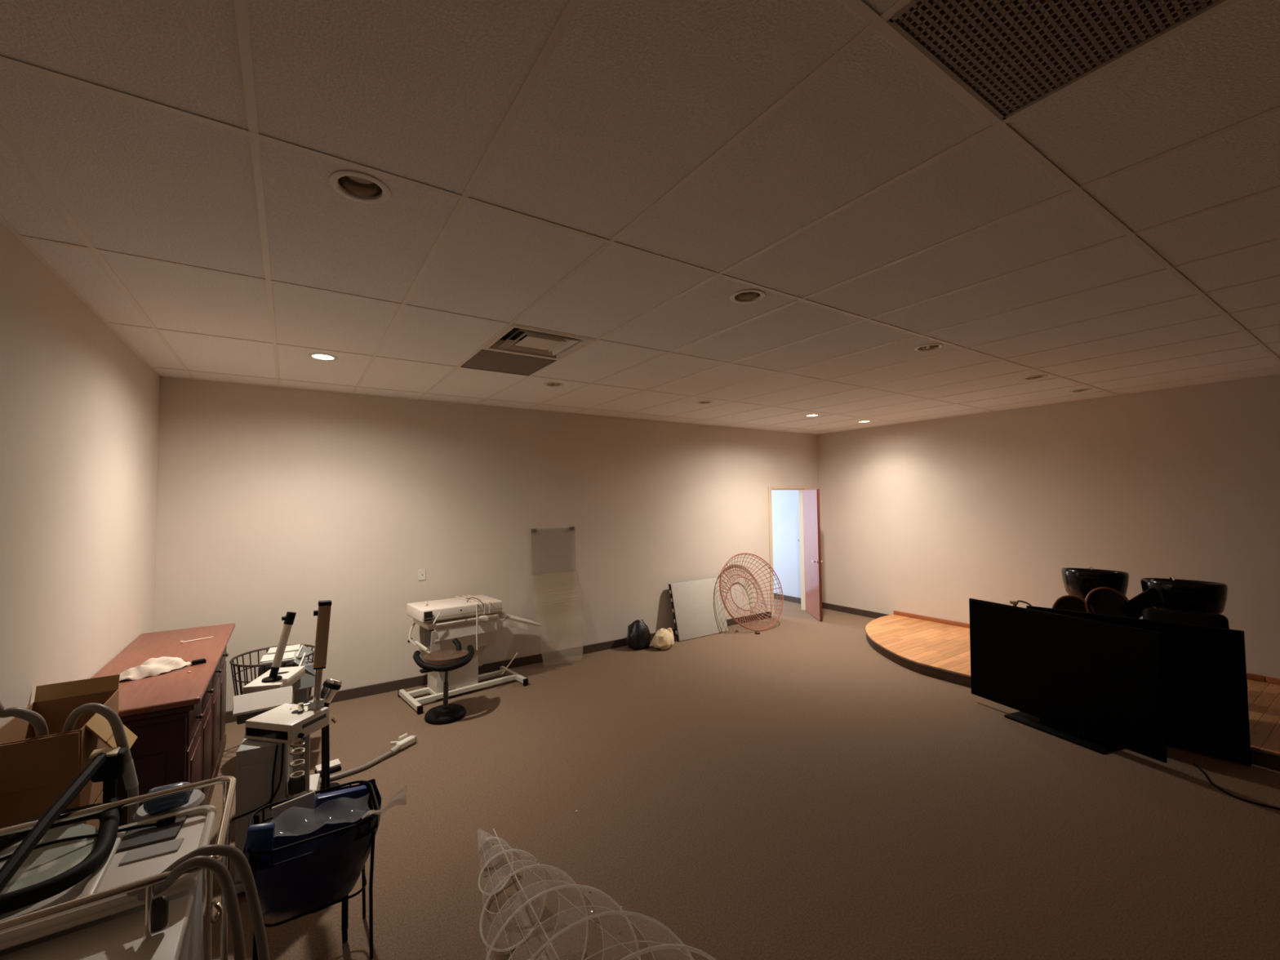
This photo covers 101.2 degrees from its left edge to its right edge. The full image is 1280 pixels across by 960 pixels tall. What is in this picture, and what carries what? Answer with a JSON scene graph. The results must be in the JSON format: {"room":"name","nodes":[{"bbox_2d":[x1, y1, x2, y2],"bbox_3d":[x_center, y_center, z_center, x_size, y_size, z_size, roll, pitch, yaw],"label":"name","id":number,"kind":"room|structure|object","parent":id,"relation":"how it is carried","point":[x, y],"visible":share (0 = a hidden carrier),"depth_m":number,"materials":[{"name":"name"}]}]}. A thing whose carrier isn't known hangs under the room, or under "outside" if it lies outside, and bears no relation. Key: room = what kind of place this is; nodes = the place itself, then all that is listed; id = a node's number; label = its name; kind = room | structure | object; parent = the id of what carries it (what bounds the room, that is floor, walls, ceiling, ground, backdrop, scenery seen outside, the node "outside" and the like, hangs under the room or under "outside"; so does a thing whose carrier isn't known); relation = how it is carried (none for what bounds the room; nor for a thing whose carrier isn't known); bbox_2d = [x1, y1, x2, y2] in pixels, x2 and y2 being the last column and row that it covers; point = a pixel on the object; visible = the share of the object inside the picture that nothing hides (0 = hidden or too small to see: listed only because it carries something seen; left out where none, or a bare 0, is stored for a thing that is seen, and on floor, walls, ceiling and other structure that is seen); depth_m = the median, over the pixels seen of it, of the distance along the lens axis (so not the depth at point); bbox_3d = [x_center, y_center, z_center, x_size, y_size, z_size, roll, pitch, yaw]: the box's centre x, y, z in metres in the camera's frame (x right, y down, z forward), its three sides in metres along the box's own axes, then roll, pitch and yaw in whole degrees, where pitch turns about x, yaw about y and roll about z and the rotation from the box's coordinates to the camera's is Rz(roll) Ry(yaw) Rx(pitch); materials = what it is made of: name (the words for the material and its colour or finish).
{"room":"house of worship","nodes":[
{"label":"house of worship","id":0,"kind":"room"},
{"bbox_2d":[0,222,159,728],"bbox_3d":[-0.525,0.217,-1.010,0.120,3.322,12.915,1,-3,-34],"label":"wall","id":1,"kind":"structure","parent":0,"point":[79,407],"depth_m":2.62,"materials":[{"name":"beige paint"}]},
{"bbox_2d":[154,377,817,711],"bbox_3d":[-0.500,0.507,6.819,8.825,3.322,0.115,1,-3,-34],"label":"wall","id":2,"kind":"structure","parent":0,"point":[272,502],"depth_m":5.56,"materials":[{"name":"beige paint"}]},
{"bbox_2d":[418,568,426,580],"bbox_3d":[-2.292,0.997,5.532,0.072,0.115,0.008,1,-3,-34],"label":"wall plate","id":3,"kind":"object","parent":2,"relation":"attached to","point":[422,572],"visible":1,"depth_m":5.53,"materials":[{"name":"beige plastic"}]},
{"bbox_2d":[226,611,771,723],"bbox_3d":[-0.965,2.108,6.361,7.334,0.100,0.012,1,-3,-34],"label":"baseboard","id":4,"kind":"structure","parent":2,"relation":"attached to","point":[357,692],"depth_m":5.82,"materials":[{"name":"brown plastic"}]},
{"bbox_2d":[531,526,583,666],"bbox_3d":[-0.954,1.360,6.272,0.641,1.576,0.217,1,-3,-34],"label":"plastic sheet","id":5,"kind":"object","parent":2,"relation":"hanging from","point":[557,597],"visible":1,"depth_m":6.27,"materials":[{"name":"beige"}]},
{"bbox_2d":[768,485,807,617],"bbox_3d":[2.442,1.147,8.736,0.950,2.110,0.135,1,-3,-34],"label":"trim","id":6,"kind":"structure","parent":2,"relation":"attached to","point":[800,488],"depth_m":8.92,"materials":[{"name":"beige"}]},
{"bbox_2d":[802,488,823,621],"bbox_3d":[2.779,1.168,8.503,0.158,2.023,0.804,-1,-2,2],"label":"door","id":7,"kind":"structure","parent":2,"relation":"in","point":[811,498],"depth_m":8.39,"materials":[{"name":"brown wood"}]},
{"bbox_2d":[502,617,528,629],"bbox_3d":[-1.299,1.496,5.487,0.285,0.171,0.023,1,-3,-41],"label":"drape","id":8,"kind":"object","parent":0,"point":[507,623],"depth_m":5.49,"materials":[{"name":"white fabric"}]},
{"bbox_2d":[0,0,1279,435],"bbox_3d":[3.082,-1.287,1.453,8.825,0.424,13.155,1,-3,-34],"label":"ceiling","id":9,"kind":"structure","parent":0,"point":[611,173],"depth_m":1.93,"materials":[{"name":"beige"}]},
{"bbox_2d":[307,352,337,360],"bbox_3d":[-2.360,-0.971,3.919,0.192,0.119,0.192,1,-3,-34],"label":"recessed light","id":10,"kind":"object","parent":9,"relation":"in","point":[317,356],"visible":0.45,"depth_m":3.94,"materials":[{"name":"white glass"}]},
{"bbox_2d":[328,169,391,203],"bbox_3d":[-0.968,-1.067,1.822,0.192,0.119,0.192,1,-3,-34],"label":"recessed light","id":11,"kind":"object","parent":9,"relation":"in","point":[356,185],"visible":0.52,"depth_m":1.85,"materials":[{"name":"beige plastic"}]},
{"bbox_2d":[460,349,556,375],"bbox_3d":[-1.050,-0.926,4.172,0.582,0.015,0.582,1,-3,-34],"label":"panel","id":12,"kind":"object","parent":9,"relation":"attached to","point":[485,360],"visible":0.9,"depth_m":4.16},
{"bbox_2d":[483,324,595,359],"bbox_3d":[-0.713,-0.999,3.666,0.592,0.111,0.592,1,-3,-34],"label":"ceiling vent","id":13,"kind":"object","parent":9,"relation":"in","point":[517,340],"visible":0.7,"depth_m":3.71,"materials":[{"name":"silver metal"}]},
{"bbox_2d":[543,382,564,386],"bbox_3d":[-0.810,-0.953,4.947,0.192,0.119,0.192,1,-3,-34],"label":"recessed light","id":14,"kind":"object","parent":9,"relation":"in","point":[548,384],"visible":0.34,"depth_m":4.99,"materials":[{"name":"beige plastic"}]},
{"bbox_2d":[696,400,712,404],"bbox_3d":[0.731,-0.934,5.970,0.192,0.119,0.192,1,-3,-34],"label":"recessed light","id":15,"kind":"object","parent":9,"relation":"in","point":[700,402],"visible":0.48,"depth_m":6.01,"materials":[{"name":"beige plastic"}]},
{"bbox_2d":[729,288,765,303],"bbox_3d":[0.582,-1.048,2.851,0.192,0.119,0.192,1,-3,-34],"label":"recessed light","id":16,"kind":"object","parent":9,"relation":"in","point":[748,295],"visible":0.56,"depth_m":2.90,"materials":[{"name":"beige plastic"}]},
{"bbox_2d":[804,413,819,416],"bbox_3d":[2.289,-0.916,7.003,0.192,0.119,0.192,1,-3,-34],"label":"recessed light","id":17,"kind":"object","parent":9,"relation":"in","point":[809,415],"visible":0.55,"depth_m":7.03,"materials":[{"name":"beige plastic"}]},
{"bbox_2d":[857,420,871,422],"bbox_3d":[3.256,-0.905,7.644,0.192,0.119,0.192,1,-3,-34],"label":"recessed light","id":18,"kind":"object","parent":9,"relation":"in","point":[860,421],"visible":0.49,"depth_m":7.67,"materials":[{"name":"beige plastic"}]},
{"bbox_2d":[913,343,943,351],"bbox_3d":[2.123,-1.030,3.873,0.192,0.119,0.192,1,-3,-34],"label":"recessed light","id":19,"kind":"object","parent":9,"relation":"in","point":[928,347],"visible":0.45,"depth_m":3.91,"materials":[{"name":"beige plastic"}]},
{"bbox_2d":[1022,374,1047,379],"bbox_3d":[3.681,-1.011,4.907,0.192,0.119,0.192,1,-3,-34],"label":"recessed light","id":20,"kind":"object","parent":9,"relation":"in","point":[1037,376],"visible":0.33,"depth_m":4.93,"materials":[{"name":"beige plastic"}]},
{"bbox_2d":[886,0,1226,120],"bbox_3d":[0.972,-1.094,1.128,0.586,0.070,0.586,1,-3,-34],"label":"ceiling vent","id":21,"kind":"object","parent":9,"relation":"in","point":[1010,55],"visible":0.99,"depth_m":1.25,"materials":[{"name":"beige"}]},
{"bbox_2d":[1069,388,1093,392],"bbox_3d":[4.648,-1.000,5.548,0.192,0.119,0.192,1,-3,-34],"label":"recessed light","id":22,"kind":"object","parent":9,"relation":"in","point":[1079,389],"visible":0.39,"depth_m":5.57,"materials":[{"name":"beige plastic"}]},
{"bbox_2d":[201,598,1279,959],"bbox_3d":[2.381,2.021,2.450,8.885,0.100,15.900,1,-3,-34],"label":"floor","id":23,"kind":"structure","parent":0,"point":[792,789],"depth_m":3.08,"materials":[{"name":"brown carpet"}]},
{"bbox_2d":[0,791,102,852],"bbox_3d":[-2.373,1.669,2.119,0.270,0.696,0.522,1,-3,-34],"label":"carton","id":24,"kind":"object","parent":23,"relation":"on","point":[95,823],"visible":0.07,"depth_m":2.15,"materials":[{"name":"cardboard"}]},
{"bbox_2d":[0,674,137,841],"bbox_3d":[-2.335,1.108,2.172,0.383,0.424,0.569,1,-3,-34],"label":"carton","id":25,"kind":"object","parent":24,"relation":"on","point":[35,771],"visible":0.64,"depth_m":1.98,"materials":[{"name":"cardboard"}]},
{"bbox_2d":[0,701,48,737],"bbox_3d":[-2.249,1.306,1.909,0.142,1.346,0.451,0,-2,-18],"label":"hose","id":26,"kind":"object","parent":25,"relation":"hanging from","point":[38,722],"visible":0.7,"depth_m":1.88,"materials":[{"name":"grey plastic"}]},
{"bbox_2d":[62,702,138,824],"bbox_3d":[-2.138,1.410,2.013,0.427,1.144,0.137,-1,-2,17],"label":"hose","id":27,"kind":"object","parent":25,"relation":"in","point":[130,777],"visible":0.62,"depth_m":1.99,"materials":[{"name":"grey plastic"}]},
{"bbox_2d":[0,775,236,959],"bbox_3d":[-1.595,1.528,1.454,0.722,0.910,0.728,1,-3,-34],"label":"trolley","id":28,"kind":"object","parent":23,"relation":"on","point":[95,918],"visible":0.86,"depth_m":1.48,"materials":[{"name":"silver metal"}]},
{"bbox_2d":[0,746,176,915],"bbox_3d":[-1.830,1.079,1.591,0.480,0.205,0.734,-1,-2,10],"label":"lamp","id":29,"kind":"object","parent":28,"relation":"on","point":[46,864],"visible":0.93,"depth_m":1.63,"materials":[{"name":"black plastic"}]},
{"bbox_2d":[0,894,193,959],"bbox_3d":[-1.517,1.239,1.279,0.630,0.024,0.300,1,-3,-34],"label":"shelf","id":30,"kind":"object","parent":28,"relation":"attached to","point":[122,938],"depth_m":1.40,"materials":[{"name":"beige plastic"}]},
{"bbox_2d":[133,789,204,822],"bbox_3d":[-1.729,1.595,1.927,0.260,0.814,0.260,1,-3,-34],"label":"tray","id":31,"kind":"object","parent":28,"relation":"on","point":[197,797],"visible":0.3,"depth_m":1.91,"materials":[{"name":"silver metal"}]},
{"bbox_2d":[141,781,191,814],"bbox_3d":[-1.703,1.143,1.895,0.137,0.086,0.080,1,-3,-34],"label":"packet","id":32,"kind":"object","parent":31,"relation":"on","point":[175,801],"visible":0.74,"depth_m":1.87,"materials":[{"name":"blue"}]},
{"bbox_2d":[137,855,246,959],"bbox_3d":[-1.242,1.495,1.445,0.271,0.929,0.097,0,-2,-15],"label":"hose","id":33,"kind":"object","parent":28,"relation":"hanging from","point":[215,865],"visible":0.91,"depth_m":1.47,"materials":[{"name":"grey plastic"}]},
{"bbox_2d":[126,844,269,959],"bbox_3d":[-1.254,1.496,1.486,0.344,0.932,0.112,0,-2,-23],"label":"hose","id":34,"kind":"object","parent":28,"relation":"hanging from","point":[234,854],"visible":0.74,"depth_m":1.54,"materials":[{"name":"grey plastic"}]},
{"bbox_2d":[90,623,235,826],"bbox_3d":[-2.970,1.594,3.277,0.566,0.949,1.980,1,-3,-34],"label":"base cabinet","id":35,"kind":"object","parent":23,"relation":"on","point":[177,717],"visible":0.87,"depth_m":2.85,"materials":[{"name":"brown wood"}]},
{"bbox_2d":[119,655,190,681],"bbox_3d":[-2.807,1.066,3.007,0.181,0.085,0.343,-2,-2,21],"label":"crumpled cloth","id":36,"kind":"object","parent":35,"relation":"on","point":[161,664],"visible":0.88,"depth_m":2.99,"materials":[{"name":"white fabric"}]},
{"bbox_2d":[179,636,213,642],"bbox_3d":[-3.147,1.131,3.736,0.018,0.011,0.186,-2,-3,40],"label":"hairpin","id":37,"kind":"object","parent":35,"relation":"on","point":[209,637],"visible":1,"depth_m":3.73,"materials":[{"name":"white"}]},
{"bbox_2d":[191,657,206,666],"bbox_3d":[-2.671,1.099,3.178,0.042,0.025,0.079,-2,-2,31],"label":"hair clip","id":38,"kind":"object","parent":35,"relation":"on","point":[195,662],"visible":1,"depth_m":3.17,"materials":[{"name":"black plastic"}]},
{"bbox_2d":[231,685,293,724],"bbox_3d":[-2.169,1.627,3.027,0.277,0.841,0.259,1,-3,-34],"label":"machine","id":39,"kind":"object","parent":23,"relation":"on","point":[246,707],"visible":0.41,"depth_m":2.96,"materials":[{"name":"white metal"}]},
{"bbox_2d":[229,644,315,762],"bbox_3d":[-2.738,1.701,3.943,0.546,0.783,0.546,1,-3,-34],"label":"wire basket","id":40,"kind":"object","parent":23,"relation":"on","point":[232,662],"visible":0.34,"depth_m":3.87,"materials":[{"name":"brown metal"}]},
{"bbox_2d":[257,644,315,703],"bbox_3d":[-2.592,1.459,3.918,0.405,0.358,0.502,1,-3,-34],"label":"machine","id":41,"kind":"object","parent":40,"relation":"on","point":[292,652],"visible":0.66,"depth_m":3.84,"materials":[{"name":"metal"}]},
{"bbox_2d":[242,611,305,776],"bbox_3d":[-2.357,1.455,3.397,0.250,1.202,0.376,0,-2,-12],"label":"steamer","id":42,"kind":"object","parent":23,"relation":"on","point":[277,677],"visible":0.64,"depth_m":3.36,"materials":[{"name":"white plastic"}]},
{"bbox_2d":[231,600,332,895],"bbox_3d":[-1.867,1.349,2.766,0.415,1.374,0.396,1,-3,-34],"label":"equipment cart","id":43,"kind":"object","parent":23,"relation":"on","point":[264,778],"visible":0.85,"depth_m":2.67,"materials":[{"name":"white metal"}]},
{"bbox_2d":[287,773,305,795],"bbox_3d":[-1.774,1.576,2.727,0.090,0.065,0.089,1,-3,-34],"label":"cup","id":44,"kind":"object","parent":43,"relation":"on","point":[295,784],"depth_m":2.70,"materials":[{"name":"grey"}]},
{"bbox_2d":[293,790,306,797],"bbox_3d":[-1.745,1.614,2.702,0.060,0.020,0.050,1,-3,-34],"label":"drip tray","id":45,"kind":"object","parent":43,"relation":"on","point":[295,793],"depth_m":2.69,"materials":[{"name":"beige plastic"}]},
{"bbox_2d":[245,780,379,959],"bbox_3d":[-1.367,1.707,2.210,0.462,0.605,0.392,1,-3,-34],"label":"wire basket","id":46,"kind":"object","parent":23,"relation":"on","point":[344,904],"visible":0.64,"depth_m":2.19,"materials":[{"name":"black metal"}]},
{"bbox_2d":[244,822,275,861],"bbox_3d":[-1.453,1.383,2.011,0.100,0.153,0.074,0,-2,-25],"label":"pouch","id":47,"kind":"object","parent":46,"relation":"in","point":[260,837],"visible":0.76,"depth_m":2.00,"materials":[{"name":"blue plastic"}]},
{"bbox_2d":[271,791,315,835],"bbox_3d":[-1.506,1.454,2.298,0.172,0.138,0.018,1,-3,-36],"label":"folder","id":48,"kind":"object","parent":46,"relation":"in","point":[290,815],"visible":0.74,"depth_m":2.29,"materials":[{"name":"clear plastic"}]},
{"bbox_2d":[244,778,381,920],"bbox_3d":[-1.368,1.577,2.212,0.485,0.385,0.412,1,-3,-34],"label":"bin","id":49,"kind":"object","parent":46,"relation":"in","point":[296,886],"visible":0.74,"depth_m":2.11,"materials":[{"name":"plastic"}]},
{"bbox_2d":[313,785,367,824],"bbox_3d":[-1.342,1.454,2.358,0.209,0.131,0.059,1,-3,-36],"label":"carton","id":50,"kind":"object","parent":46,"relation":"in","point":[351,802],"visible":1,"depth_m":2.34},
{"bbox_2d":[361,784,407,821],"bbox_3d":[-1.073,1.349,2.211,0.172,0.113,0.044,0,-2,-29],"label":"clear bag","id":51,"kind":"object","parent":46,"relation":"in","point":[399,798],"visible":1,"depth_m":2.24,"materials":[{"name":"beige"}]},
{"bbox_2d":[314,758,341,777],"bbox_3d":[-2.219,2.047,3.743,0.090,0.056,0.151,-3,-3,45],"label":"base","id":52,"kind":"object","parent":23,"relation":"on","point":[335,765],"depth_m":3.74,"materials":[{"name":"white plastic"}]},
{"bbox_2d":[320,677,342,793],"bbox_3d":[-2.087,1.698,3.524,0.141,0.734,0.143,-1,-2,-4],"label":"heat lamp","id":53,"kind":"object","parent":23,"relation":"on","point":[331,686],"visible":0.62,"depth_m":3.51,"materials":[{"name":"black metal"}]},
{"bbox_2d":[320,733,417,784],"bbox_3d":[-2.018,1.913,3.604,0.358,0.312,1.230,-1,-2,6],"label":"hose","id":54,"kind":"object","parent":23,"relation":"on","point":[403,741],"visible":0.77,"depth_m":3.92,"materials":[{"name":"grey plastic"}]},
{"bbox_2d":[413,638,474,724],"bbox_3d":[-1.727,1.785,4.683,0.529,0.640,0.438,1,-3,-34],"label":"stool","id":55,"kind":"object","parent":23,"relation":"on","point":[445,660],"visible":1,"depth_m":4.61,"materials":[{"name":"black plastic"}]},
{"bbox_2d":[397,595,541,715],"bbox_3d":[-1.688,1.657,5.404,1.340,0.950,0.600,1,-3,-41],"label":"machine","id":56,"kind":"object","parent":23,"relation":"on","point":[471,620],"visible":1,"depth_m":5.18,"materials":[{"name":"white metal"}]},
{"bbox_2d":[406,595,502,622],"bbox_3d":[-1.862,1.288,5.299,0.802,0.135,0.470,1,-3,-41],"label":"cushion","id":57,"kind":"object","parent":56,"relation":"on","point":[458,609],"depth_m":5.15,"materials":[{"name":"white plastic"}]},
{"bbox_2d":[413,613,498,630],"bbox_3d":[-1.846,1.387,5.294,0.720,0.055,0.440,1,-3,-41],"label":"cushion","id":58,"kind":"object","parent":56,"relation":"on","point":[482,618],"depth_m":5.12,"materials":[{"name":"white plastic"}]},
{"bbox_2d":[477,828,715,959],"bbox_3d":[-0.507,1.645,2.085,0.736,0.734,2.000,1,-3,-34],"label":"wire sculpture","id":59,"kind":"object","parent":23,"relation":"on","point":[663,945],"visible":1,"depth_m":1.94,"materials":[{"name":"silver metal"}]},
{"bbox_2d":[625,619,651,649],"bbox_3d":[-0.017,1.989,6.785,0.356,0.351,0.302,1,-3,-34],"label":"bag","id":60,"kind":"object","parent":23,"relation":"on","point":[638,636],"visible":0.98,"depth_m":6.69,"materials":[{"name":"black plastic"}]},
{"bbox_2d":[650,627,674,649],"bbox_3d":[0.304,2.033,6.756,0.340,0.249,0.270,1,-3,-34],"label":"bag","id":61,"kind":"object","parent":23,"relation":"on","point":[662,639],"visible":1,"depth_m":6.66,"materials":[{"name":"beige plastic"}]},
{"bbox_2d":[668,577,728,641],"bbox_3d":[0.825,1.804,7.396,0.919,0.763,0.229,1,-3,-35],"label":"panel","id":62,"kind":"object","parent":23,"relation":"on","point":[698,611],"visible":0.98,"depth_m":7.34,"materials":[{"name":"beige paper"}]},
{"bbox_2d":[719,552,783,631],"bbox_3d":[1.628,1.633,7.776,1.142,1.081,0.499,1,-3,-34],"label":"wire basket","id":63,"kind":"object","parent":23,"relation":"on","point":[742,553],"visible":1,"depth_m":7.88,"materials":[{"name":"orange metal"}]},
{"bbox_2d":[968,598,1167,763],"bbox_3d":[3.365,1.553,4.270,0.260,0.945,1.402,0,-2,-21],"label":"television","id":64,"kind":"object","parent":23,"relation":"on","point":[1098,686],"visible":1,"depth_m":4.11,"materials":[{"name":"black plastic"}]},
{"bbox_2d":[865,610,1279,770],"bbox_3d":[4.535,1.955,5.144,2.017,0.176,5.594,1,-3,-34],"label":"platform","id":65,"kind":"object","parent":23,"relation":"on","point":[927,647],"visible":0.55,"depth_m":5.83,"materials":[{"name":"brown wood"}]},
{"bbox_2d":[1009,600,1031,606],"bbox_3d":[3.654,1.544,5.047,0.300,0.774,0.300,1,-3,-34],"label":"basket","id":66,"kind":"object","parent":65,"relation":"on","point":[1015,603],"visible":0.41,"depth_m":5.07,"materials":[{"name":"brown wicker"}]},
{"bbox_2d":[1051,595,1095,613],"bbox_3d":[3.957,1.490,4.788,0.318,0.856,0.271,1,-3,-34],"label":"chair","id":67,"kind":"object","parent":65,"relation":"on","point":[1069,602],"visible":0.27,"depth_m":4.86,"materials":[{"name":"brown wood"}]},
{"bbox_2d":[1061,566,1128,599],"bbox_3d":[4.485,1.396,5.172,0.522,1.051,0.507,1,-3,-34],"label":"bowl","id":68,"kind":"object","parent":65,"relation":"on","point":[1079,582],"visible":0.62,"depth_m":5.05,"materials":[{"name":"black ceramic"}]},
{"bbox_2d":[1084,586,1128,617],"bbox_3d":[4.235,1.446,4.740,0.327,0.933,0.280,1,-3,-34],"label":"chair","id":69,"kind":"object","parent":65,"relation":"on","point":[1104,600],"visible":0.34,"depth_m":4.81,"materials":[{"name":"brown"}]},
{"bbox_2d":[1117,576,1247,681],"bbox_3d":[4.518,1.379,4.445,0.694,1.032,1.074,-3,-3,42],"label":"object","id":70,"kind":"object","parent":65,"relation":"on","point":[1188,602],"visible":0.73,"depth_m":4.43,"materials":[{"name":"black"}]},
{"bbox_2d":[1169,576,1175,582],"bbox_3d":[4.824,0.913,4.762,0.019,0.085,0.089,-2,-2,26],"label":"tap","id":71,"kind":"object","parent":70,"relation":"on","point":[1171,578],"depth_m":4.76,"materials":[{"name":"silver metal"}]},
{"bbox_2d":[1140,577,1227,614],"bbox_3d":[4.755,1.034,4.605,0.531,0.327,0.532,1,-3,-34],"label":"bowl","id":72,"kind":"object","parent":70,"relation":"on","point":[1206,597],"depth_m":4.44,"materials":[{"name":"black ceramic"}]},
{"bbox_2d":[1026,605,1251,765],"bbox_3d":[3.847,1.548,4.164,0.099,0.924,1.264,1,-3,-42],"label":"television","id":73,"kind":"object","parent":23,"relation":"on","point":[1206,713],"visible":0.59,"depth_m":3.83,"materials":[{"name":"black plastic"}]},
{"bbox_2d":[1192,763,1279,809],"bbox_3d":[3.861,1.977,3.276,0.280,0.010,0.797,0,-2,-15],"label":"lead","id":74,"kind":"object","parent":23,"relation":"on","point":[1194,764],"visible":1,"depth_m":3.29,"materials":[{"name":"black plastic"}]},
{"bbox_2d":[771,373,1279,684],"bbox_3d":[5.966,0.356,4.966,0.139,3.322,15.700,1,-3,-34],"label":"wall","id":75,"kind":"structure","parent":0,"point":[926,517],"depth_m":6.33,"materials":[{"name":"beige paint"}]},
{"bbox_2d":[773,593,800,603],"bbox_3d":[2.361,2.211,10.269,0.012,0.100,2.545,1,-3,-34],"label":"baseboard","id":76,"kind":"structure","parent":75,"relation":"attached to","point":[786,597],"depth_m":9.68,"materials":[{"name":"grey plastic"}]},
{"bbox_2d":[822,602,888,618],"bbox_3d":[3.480,2.133,8.547,0.012,0.100,1.285,1,-3,-34],"label":"baseboard","id":77,"kind":"structure","parent":75,"relation":"attached to","point":[826,606],"depth_m":8.55,"materials":[{"name":"brown plastic"}]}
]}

